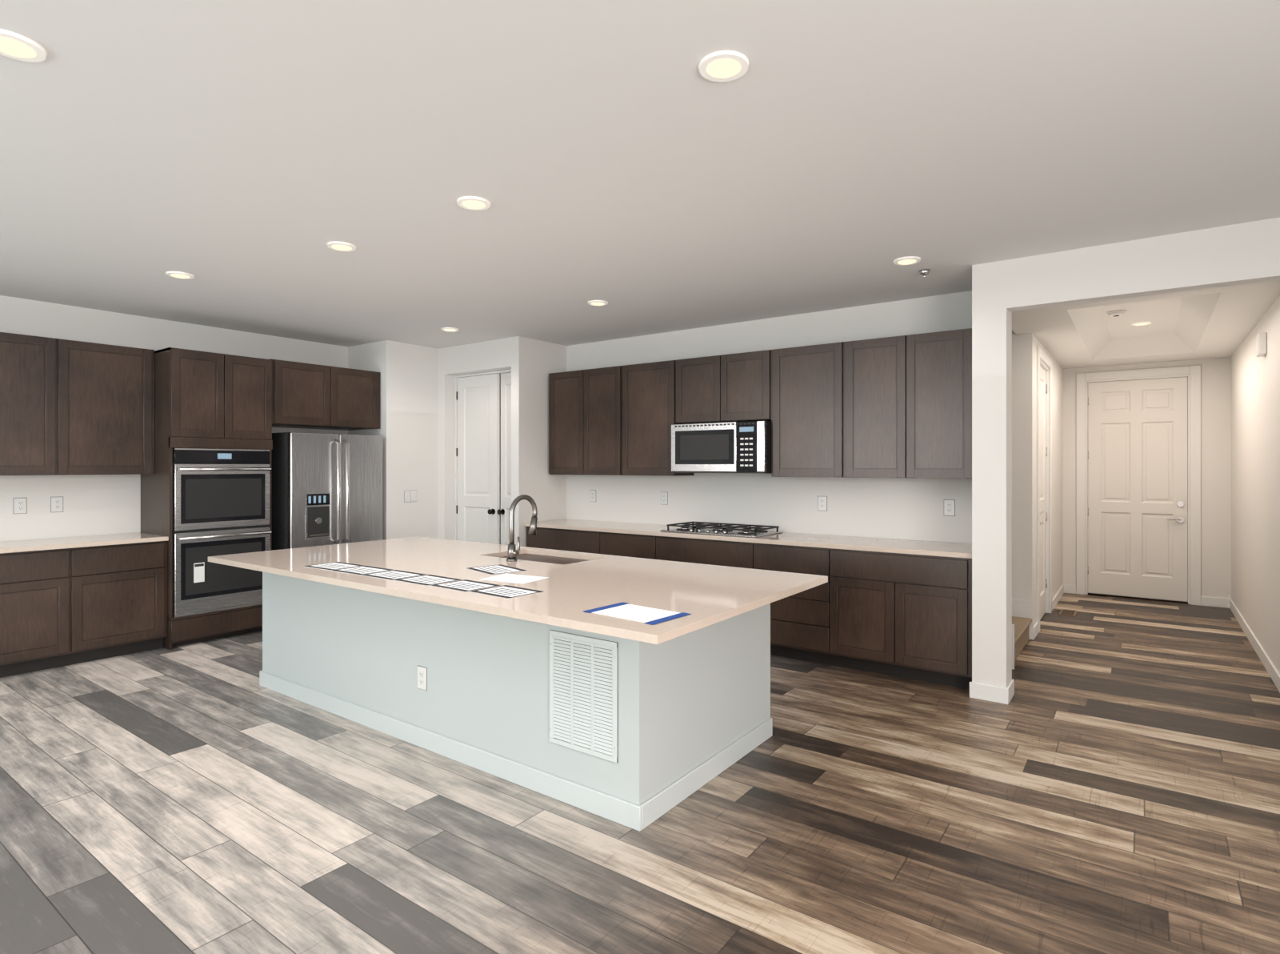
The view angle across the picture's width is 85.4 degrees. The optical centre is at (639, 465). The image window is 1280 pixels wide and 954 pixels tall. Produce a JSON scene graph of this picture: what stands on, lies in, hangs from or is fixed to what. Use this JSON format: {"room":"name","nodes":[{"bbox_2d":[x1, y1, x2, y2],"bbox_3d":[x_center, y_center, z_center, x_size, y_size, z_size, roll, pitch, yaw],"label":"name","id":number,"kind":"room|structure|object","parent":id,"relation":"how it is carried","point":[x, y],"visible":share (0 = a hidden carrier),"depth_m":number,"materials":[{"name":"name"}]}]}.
{"room":"kitchen","nodes":[
{"label":"kitchen","id":0,"kind":"room"},
{"bbox_2d":[0,592,1279,953],"bbox_3d":[0.141,1.510,3.887,9.790,0.060,12.690,0,0,36],"label":"floor","id":1,"kind":"structure","parent":0,"point":[1106,780],"depth_m":2.87,"materials":[{"name":"brown wood"}]},
{"bbox_2d":[0,548,86,677],"bbox_3d":[-4.586,1.041,5.009,0.582,0.878,0.738,0,0,36],"label":"base cabinet","id":2,"kind":"object","parent":1,"relation":"on","point":[65,601],"depth_m":4.96,"materials":[{"name":"black wood"}]},
{"bbox_2d":[0,532,168,554],"bbox_3d":[-4.571,0.585,5.012,0.602,0.034,1.838,0,0,36],"label":"countertop","id":3,"kind":"structure","parent":2,"relation":"on","point":[125,538],"depth_m":5.21,"materials":[{"name":"beige stone"}]},
{"bbox_2d":[86,541,167,661],"bbox_3d":[-4.242,1.041,5.480,0.582,0.878,0.694,0,0,36],"label":"base cabinet","id":4,"kind":"object","parent":1,"relation":"on","point":[126,585],"depth_m":5.37,"materials":[{"name":"black wood"}]},
{"bbox_2d":[140,347,272,649],"bbox_3d":[-3.781,0.264,6.074,0.627,2.432,0.805,0,0,36],"label":"tall cabinet","id":5,"kind":"object","parent":1,"relation":"on","point":[206,400],"visible":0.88,"depth_m":5.78,"materials":[{"name":"black wood"}]},
{"bbox_2d":[172,448,271,617],"bbox_3d":[-3.743,0.541,6.046,0.663,1.367,0.749,0,0,36],"label":"double wall oven","id":6,"kind":"object","parent":5,"relation":"in","point":[220,502],"visible":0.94,"depth_m":5.83,"materials":[{"name":"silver metal"}]},
{"bbox_2d":[271,432,382,550],"bbox_3d":[-3.120,0.588,6.812,0.774,1.785,0.935,0,0,36],"label":"refrigerator","id":7,"kind":"object","parent":1,"relation":"on","point":[326,489],"visible":0.62,"depth_m":6.51,"materials":[{"name":"grey metal"}]},
{"bbox_2d":[259,571,772,831],"bbox_3d":[-0.918,1.046,4.236,3.173,0.868,1.234,0,0,36],"label":"kitchen island","id":8,"kind":"object","parent":1,"relation":"on","point":[554,690],"depth_m":3.34,"materials":[{"name":"grey paint"}]},
{"bbox_2d":[208,536,827,644],"bbox_3d":[-0.887,0.596,4.044,3.492,0.032,1.578,0,0,36],"label":"island countertop","id":9,"kind":"structure","parent":8,"relation":"on","point":[711,594],"depth_m":3.48,"materials":[{"name":"beige stone"}]},
{"bbox_2d":[303,561,690,623],"bbox_3d":[-0.732,0.578,3.547,2.497,0.002,0.735,0,0,36],"label":"papers","id":10,"kind":"object","parent":9,"relation":"on","point":[644,614],"visible":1,"depth_m":3.42,"materials":[{"name":"white paper"}]},
{"bbox_2d":[506,494,537,560],"bbox_3d":[-0.713,0.379,4.301,0.107,0.400,0.248,0,0,36],"label":"kitchen faucet","id":11,"kind":"object","parent":9,"relation":"on","point":[512,553],"visible":1,"depth_m":4.24,"materials":[{"name":"silver metal"}]},
{"bbox_2d":[502,552,585,564],"bbox_3d":[-0.622,0.718,4.462,0.764,0.236,0.444,0,0,36],"label":"sink","id":12,"kind":"object","parent":9,"relation":"in","point":[534,556],"depth_m":4.60,"materials":[{"name":"silver metal"}]},
{"bbox_2d":[524,525,603,554],"bbox_3d":[-0.549,1.041,6.854,1.023,0.878,0.622,0,0,36],"label":"base cabinet","id":13,"kind":"object","parent":1,"relation":"on","point":[547,537],"depth_m":6.57,"materials":[{"name":"black wood"}]},
{"bbox_2d":[604,532,661,559],"bbox_3d":[0.065,1.041,6.406,0.742,0.878,0.622,0,0,36],"label":"base cabinet","id":14,"kind":"object","parent":1,"relation":"on","point":[630,544],"depth_m":6.11,"materials":[{"name":"black wood"}]},
{"bbox_2d":[661,535,754,568],"bbox_3d":[0.667,1.041,5.968,0.991,0.878,0.622,0,0,36],"label":"base cabinet","id":15,"kind":"object","parent":1,"relation":"on","point":[729,552],"depth_m":5.66,"materials":[{"name":"black wood"}]},
{"bbox_2d":[754,541,837,665],"bbox_3d":[1.316,1.041,5.495,0.738,0.878,0.622,0,0,36],"label":"base cabinet","id":16,"kind":"object","parent":1,"relation":"on","point":[804,624],"depth_m":5.18,"materials":[{"name":"black wood"}]},
{"bbox_2d":[837,548,971,688],"bbox_3d":[1.955,1.041,5.029,0.967,0.878,0.622,0,0,36],"label":"base cabinet","id":17,"kind":"object","parent":1,"relation":"on","point":[902,608],"depth_m":4.75,"materials":[{"name":"black wood"}]},
{"bbox_2d":[524,519,971,557],"bbox_3d":[0.689,0.585,5.946,4.094,0.034,0.632,0,0,36],"label":"countertop","id":18,"kind":"structure","parent":17,"relation":"on","point":[791,538],"depth_m":5.38,"materials":[{"name":"beige stone"}]},
{"bbox_2d":[660,521,782,537],"bbox_3d":[0.694,0.539,5.953,0.910,0.054,0.510,0,0,36],"label":"cooktop","id":19,"kind":"object","parent":18,"relation":"in","point":[717,528],"visible":1,"depth_m":5.85,"materials":[{"name":"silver metal"}]},
{"bbox_2d":[1012,599,1033,669],"bbox_3d":[2.276,0.753,6.016,1.866,1.445,1.085,0,0,36],"label":"stairs","id":20,"kind":"structure","parent":1,"relation":"on","point":[1022,622],"depth_m":5.80,"materials":[{"name":"carpet"}]},
{"bbox_2d":[1058,608,1077,615],"bbox_3d":[4.308,1.477,6.982,0.140,0.005,0.320,0,0,36],"label":"floor vent","id":21,"kind":"object","parent":1,"relation":"in","point":[1067,612],"visible":1,"depth_m":6.97,"materials":[{"name":"brown metal"}]},
{"bbox_2d":[0,216,1279,687],"bbox_3d":[0.141,0.100,3.887,9.790,2.760,12.690,0,0,36],"label":"wall","id":22,"kind":"structure","parent":0,"point":[994,519],"depth_m":5.92,"materials":[{"name":"white paint"}]},
{"bbox_2d":[13,497,27,513],"bbox_3d":[-4.733,0.305,5.299,0.009,0.123,0.079,0,0,36],"label":"outlet","id":23,"kind":"object","parent":22,"relation":"attached to","point":[20,505],"depth_m":5.30,"materials":[{"name":"grey plastic"}]},
{"bbox_2d":[0,332,70,475],"bbox_3d":[-4.695,-0.445,5.076,0.328,1.030,0.728,0,0,36],"label":"upper cabinet","id":24,"kind":"object","parent":22,"relation":"attached to","point":[35,370],"depth_m":5.12,"materials":[{"name":"black wood"}]},
{"bbox_2d":[50,496,63,511],"bbox_3d":[-4.602,0.305,5.478,0.009,0.123,0.079,0,0,36],"label":"outlet","id":25,"kind":"object","parent":22,"relation":"attached to","point":[56,502],"depth_m":5.47,"materials":[{"name":"grey plastic"}]},
{"bbox_2d":[70,340,154,474],"bbox_3d":[-4.350,-0.445,5.549,0.328,1.030,0.709,0,0,36],"label":"upper cabinet","id":26,"kind":"object","parent":22,"relation":"attached to","point":[72,407],"depth_m":5.50,"materials":[{"name":"black wood"}]},
{"bbox_2d":[271,359,379,430],"bbox_3d":[-3.223,-0.670,6.849,0.617,0.580,1.099,0,0,36],"label":"upper cabinet","id":27,"kind":"object","parent":22,"relation":"attached to","point":[310,396],"visible":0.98,"depth_m":6.63,"materials":[{"name":"black wood"}]},
{"bbox_2d":[404,489,416,502],"bbox_3d":[-2.410,0.320,7.296,0.011,0.123,0.154,0,0,36],"label":"light switch","id":28,"kind":"object","parent":22,"relation":"attached to","point":[409,495],"depth_m":7.29,"materials":[{"name":"grey plastic"}]},
{"bbox_2d":[454,368,511,544],"bbox_3d":[-1.609,0.244,7.344,1.024,2.463,0.142,0,0,36],"label":"pantry door","id":29,"kind":"structure","parent":22,"relation":"in","point":[478,511],"depth_m":7.39,"materials":[{"name":"white paint"}]},
{"bbox_2d":[590,489,595,501],"bbox_3d":[-0.488,0.311,7.192,0.079,0.123,0.009,0,0,36],"label":"outlet","id":30,"kind":"object","parent":22,"relation":"attached to","point":[593,492],"depth_m":7.19,"materials":[{"name":"grey plastic"}]},
{"bbox_2d":[660,491,667,504],"bbox_3d":[0.231,0.311,6.668,0.079,0.123,0.009,0,0,36],"label":"outlet","id":31,"kind":"object","parent":22,"relation":"attached to","point":[664,495],"depth_m":6.66,"materials":[{"name":"grey plastic"}]},
{"bbox_2d":[548,328,971,478],"bbox_3d":[0.793,-0.430,6.059,4.055,1.040,0.325,0,0,36],"label":"upper cabinet","id":32,"kind":"object","parent":22,"relation":"attached to","point":[897,406],"visible":1,"depth_m":5.50,"materials":[{"name":"black wood"}]},
{"bbox_2d":[671,420,771,473],"bbox_3d":[0.759,-0.151,6.033,0.910,0.427,0.408,0,0,36],"label":"microwave","id":33,"kind":"object","parent":32,"relation":"attached to","point":[730,447],"visible":1,"depth_m":5.83,"materials":[{"name":"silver metal"}]},
{"bbox_2d":[817,496,827,511],"bbox_3d":[1.508,0.311,5.738,0.079,0.123,0.009,0,0,36],"label":"outlet","id":34,"kind":"object","parent":22,"relation":"attached to","point":[822,500],"depth_m":5.73,"materials":[{"name":"grey plastic"}]},
{"bbox_2d":[944,499,955,515],"bbox_3d":[2.300,0.311,5.161,0.079,0.123,0.009,0,0,36],"label":"outlet","id":35,"kind":"object","parent":22,"relation":"attached to","point":[949,504],"depth_m":5.16,"materials":[{"name":"grey plastic"}]},
{"bbox_2d":[1033,626,1035,639],"bbox_3d":[2.772,1.430,6.323,1.434,0.100,0.014,0,0,36],"label":"baseboard","id":36,"kind":"structure","parent":22,"relation":"attached to","point":[1034,627],"depth_m":5.94,"materials":[{"name":"white paint"}]},
{"bbox_2d":[1033,621,1038,635],"bbox_3d":[3.451,1.430,6.048,0.014,0.100,0.280,0,0,36],"label":"baseboard","id":37,"kind":"structure","parent":22,"relation":"attached to","point":[1036,624],"depth_m":6.07,"materials":[{"name":"white paint"}]},
{"bbox_2d":[1040,359,1048,619],"bbox_3d":[3.807,0.249,6.617,0.139,2.453,0.914,0,0,36],"label":"closet door","id":38,"kind":"structure","parent":22,"relation":"in","point":[1044,488],"depth_m":6.88,"materials":[{"name":"white paint"}]},
{"bbox_2d":[1036,345,1051,632],"bbox_3d":[3.847,0.207,6.588,0.018,2.545,1.090,0,0,36],"label":"door frame","id":39,"kind":"structure","parent":22,"relation":"attached to","point":[1041,354],"depth_m":6.17,"materials":[{"name":"white paint"}]},
{"bbox_2d":[1052,584,1067,610],"bbox_3d":[4.559,1.430,7.548,0.040,0.100,1.330,0,0,36],"label":"baseboard","id":40,"kind":"structure","parent":22,"relation":"attached to","point":[1063,589],"depth_m":7.65,"materials":[{"name":"white paint"}]},
{"bbox_2d":[1085,374,1190,603],"bbox_3d":[5.520,0.249,7.720,0.944,2.453,0.139,0,0,36],"label":"front door","id":41,"kind":"structure","parent":22,"relation":"in","point":[1138,488],"depth_m":7.70,"materials":[{"name":"white paint"}]},
{"bbox_2d":[1076,364,1200,605],"bbox_3d":[5.492,0.207,7.680,1.120,2.545,0.018,0,0,36],"label":"door frame","id":42,"kind":"structure","parent":22,"relation":"attached to","point":[1193,371],"depth_m":7.54,"materials":[{"name":"white paint"}]},
{"bbox_2d":[1228,598,1279,691],"bbox_3d":[4.778,1.430,5.344,0.017,0.100,4.634,0,0,36],"label":"baseboard","id":43,"kind":"structure","parent":22,"relation":"attached to","point":[1269,666],"depth_m":5.43,"materials":[{"name":"white paint"}]},
{"bbox_2d":[1256,332,1267,356],"bbox_3d":[4.626,-0.900,5.166,0.047,0.160,0.170,0,0,36],"label":"door chime","id":44,"kind":"object","parent":22,"relation":"attached to","point":[1261,344],"visible":0.96,"depth_m":5.10,"materials":[{"name":"white plastic"}]},
{"bbox_2d":[0,0,1279,368],"bbox_3d":[0.141,-1.260,3.887,9.790,0.260,12.690,0,0,36],"label":"ceiling","id":45,"kind":"structure","parent":0,"point":[243,162],"depth_m":2.89,"materials":[{"name":"white paint"}]},
{"bbox_2d":[0,28,47,62],"bbox_3d":[-1.828,-1.270,2.046,0.172,0.079,0.118,0,0,36],"label":"recessed light","id":46,"kind":"object","parent":45,"relation":"in","point":[14,46],"depth_m":2.11,"materials":[{"name":"white"}]},
{"bbox_2d":[165,271,194,279],"bbox_3d":[-2.970,-1.270,4.479,0.186,0.079,0.160,0,0,36],"label":"recessed light","id":47,"kind":"object","parent":45,"relation":"in","point":[178,274],"depth_m":4.62,"materials":[{"name":"white"}]},
{"bbox_2d":[326,241,356,251],"bbox_3d":[-1.675,-1.270,3.894,0.177,0.079,0.166,0,0,36],"label":"recessed light","id":48,"kind":"object","parent":45,"relation":"in","point":[337,246],"depth_m":4.01,"materials":[{"name":"white"}]},
{"bbox_2d":[456,196,490,210],"bbox_3d":[-0.780,-1.270,3.255,0.167,0.079,0.168,0,0,36],"label":"recessed light","id":49,"kind":"object","parent":45,"relation":"in","point":[469,202],"depth_m":3.35,"materials":[{"name":"white"}]},
{"bbox_2d":[698,50,748,81],"bbox_3d":[0.258,-1.270,2.139,0.158,0.079,0.165,0,0,36],"label":"recessed light","id":50,"kind":"object","parent":45,"relation":"in","point":[723,66],"depth_m":2.20,"materials":[{"name":"white"}]},
{"bbox_2d":[893,256,920,265],"bbox_3d":[1.605,-1.270,4.167,0.157,0.079,0.180,0,0,36],"label":"recessed light","id":51,"kind":"object","parent":45,"relation":"in","point":[909,260],"depth_m":4.30,"materials":[{"name":"white"}]},
{"bbox_2d":[1106,309,1126,316],"bbox_3d":[4.049,-1.290,5.896,0.136,0.037,0.136,0,0,36],"label":"smoke detector","id":52,"kind":"object","parent":45,"relation":"attached to","point":[1116,313],"visible":1,"depth_m":5.86,"materials":[{"name":"white plastic"}]}
]}

